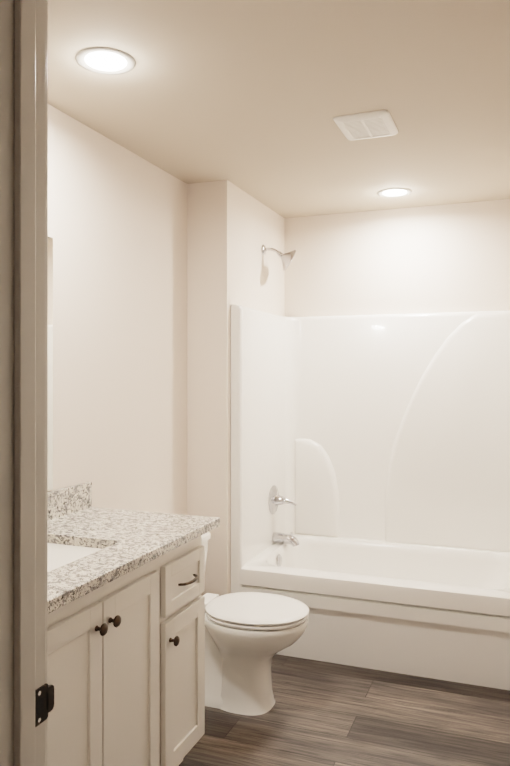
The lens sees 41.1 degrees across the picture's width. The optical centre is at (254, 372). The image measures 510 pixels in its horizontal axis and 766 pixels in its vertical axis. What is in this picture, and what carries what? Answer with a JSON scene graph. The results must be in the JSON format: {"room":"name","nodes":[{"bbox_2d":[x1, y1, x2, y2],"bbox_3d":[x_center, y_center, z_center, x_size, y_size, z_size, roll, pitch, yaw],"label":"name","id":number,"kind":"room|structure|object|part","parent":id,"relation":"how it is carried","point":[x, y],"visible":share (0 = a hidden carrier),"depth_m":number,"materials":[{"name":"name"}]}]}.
{"room":"bathroom","nodes":[
{"label":"bathroom","id":0,"kind":"room"},
{"bbox_2d":[48,104,186,514],"bbox_3d":[-0.844,0.221,2.468,0.100,2.440,2.455,0,0,21],"label":"wall","id":1,"kind":"structure","parent":0,"point":[117,223],"depth_m":2.97,"materials":[{"name":"beige paint"}]},
{"bbox_2d":[48,237,52,490],"bbox_3d":[-0.919,-0.035,2.118,0.006,0.938,0.908,0,0,21],"label":"mirror","id":2,"kind":"object","parent":1,"relation":"attached to","point":[50,363],"visible":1,"depth_m":2.53,"materials":[{"name":"clear glass"}]},
{"bbox_2d":[187,180,284,595],"bbox_3d":[-0.112,0.223,4.056,0.328,2.440,1.035,0,0,21],"label":"wall","id":3,"kind":"structure","parent":0,"point":[232,228],"depth_m":3.56,"materials":[{"name":"beige paint"}]},
{"bbox_2d":[261,244,295,270],"bbox_3d":[0.152,-0.678,4.001,0.204,0.161,0.127,0,0,21],"label":"shower head","id":4,"kind":"object","parent":3,"relation":"attached to","point":[287,258],"visible":1,"depth_m":3.96},
{"bbox_2d":[48,0,509,217],"bbox_3d":[0.111,-1.031,1.399,2.900,0.060,6.100,0,0,21],"label":"ceiling","id":5,"kind":"structure","parent":0,"point":[253,98],"depth_m":2.43,"materials":[{"name":"beige paint"}]},
{"bbox_2d":[75,47,135,74],"bbox_3d":[-0.478,-0.997,2.182,0.190,0.006,0.190,0,0,21],"label":"recessed light","id":6,"kind":"object","parent":5,"relation":"in","point":[106,60],"visible":1,"depth_m":2.17,"materials":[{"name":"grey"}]},
{"bbox_2d":[333,110,397,140],"bbox_3d":[0.449,-0.991,2.742,0.216,0.016,0.266,0,0,21],"label":"fan","id":7,"kind":"object","parent":5,"relation":"attached to","point":[369,125],"visible":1,"depth_m":2.71,"materials":[{"name":"white plastic"}]},
{"bbox_2d":[377,188,411,196],"bbox_3d":[0.770,-0.994,3.759,0.190,0.006,0.190,0,0,21],"label":"recessed light","id":8,"kind":"object","parent":5,"relation":"in","point":[394,192],"visible":1,"depth_m":3.75,"materials":[{"name":"white"}]},
{"bbox_2d":[179,654,509,765],"bbox_3d":[0.111,1.469,1.395,2.900,0.060,6.100,0,0,21],"label":"floor","id":9,"kind":"structure","parent":0,"point":[321,713],"depth_m":2.79,"materials":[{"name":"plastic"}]},
{"bbox_2d":[47,482,219,765],"bbox_3d":[-0.607,0.912,2.113,0.590,1.056,1.145,0,0,21],"label":"bathroom vanity","id":10,"kind":"object","parent":9,"relation":"on","point":[125,637],"visible":0.9,"depth_m":2.09,"materials":[{"name":"white paint"}]},
{"bbox_3d":[-0.484,0.972,1.728,0.019,0.687,0.314,0,0,21],"label":"door","id":11,"kind":"part","parent":10,"relation":"part of","materials":[{"name":"white paint"}]},
{"bbox_3d":[-0.370,0.972,2.027,0.019,0.687,0.314,0,0,21],"label":"door","id":12,"kind":"part","parent":10,"relation":"part of","materials":[{"name":"white paint"}]},
{"bbox_2d":[47,482,219,613],"bbox_3d":[-0.608,0.504,2.114,0.587,0.130,1.145,0,0,21],"label":"countertop","id":13,"kind":"structure","parent":10,"relation":"on","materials":[{"name":"stone"}]},
{"bbox_3d":[-0.245,1.065,2.350,0.019,0.502,0.297,0,0,21],"label":"door","id":14,"kind":"part","parent":10,"relation":"part of","materials":[{"name":"white paint"}]},
{"bbox_3d":[-0.245,0.713,2.351,0.019,0.167,0.297,0,0,21],"label":"drawer","id":15,"kind":"part","parent":10,"relation":"part of","materials":[{"name":"white paint"}]},
{"bbox_2d":[202,532,308,715],"bbox_3d":[-0.142,1.100,3.024,0.779,0.683,0.440,0,0,21],"label":"toilet","id":16,"kind":"object","parent":9,"relation":"on","point":[249,636],"visible":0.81,"depth_m":2.88,"materials":[{"name":"white ceramic"}]},
{"bbox_3d":[-0.392,0.907,3.120,0.244,0.298,0.440,0,0,21],"label":"tank","id":17,"kind":"part","parent":16,"relation":"part of","materials":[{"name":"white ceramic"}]},
{"bbox_3d":[-0.016,1.031,2.976,0.510,0.044,0.384,0,0,21],"label":"seat","id":18,"kind":"part","parent":16,"relation":"part of","materials":[{"name":"white plastic"}]},
{"bbox_2d":[231,304,509,689],"bbox_3d":[0.743,0.542,3.696,1.522,1.800,0.887,0,0,21],"label":"shower","id":19,"kind":"object","parent":9,"relation":"on","point":[370,491],"visible":0.96,"depth_m":3.95,"materials":[{"name":"white plastic"}]},
{"bbox_3d":[0.242,1.012,3.942,0.320,0.690,0.263,0,0,21],"label":"trim","id":20,"kind":"part","parent":19,"relation":"part of","materials":[{"name":"silver metal"}]},
{"bbox_2d":[285,199,509,316],"bbox_3d":[0.968,0.223,4.142,1.627,2.440,0.100,0,0,21],"label":"wall","id":21,"kind":"structure","parent":0,"point":[441,258],"depth_m":4.12,"materials":[{"name":"beige paint"}]},
{"bbox_3d":[-0.005,-0.842,0.896,0.795,0.320,0.120,0,0,21],"label":"wall","id":22,"kind":"structure","parent":0,"visible":0},
{"bbox_2d":[0,0,47,765],"bbox_3d":[-0.006,0.342,0.901,0.922,2.192,0.141,0,0,21],"label":"door frame","id":23,"kind":"structure","parent":22,"relation":"attached to","point":[23,326],"depth_m":1.02,"materials":[{"name":"white paint"}]},
{"bbox_3d":[-0.338,0.524,1.072,0.001,0.024,0.015,0,0,21],"label":"jamb strike hole","id":24,"kind":"part","parent":23,"relation":"part of","materials":[{"name":"black metal"}]},
{"bbox_2d":[35,683,53,726],"bbox_3d":[-0.337,0.524,1.083,0.006,0.058,0.050,0,0,21],"label":"strike plate","id":25,"kind":"object","parent":23,"relation":"attached to","point":[46,690],"visible":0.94,"depth_m":1.08,"materials":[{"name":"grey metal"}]}
]}

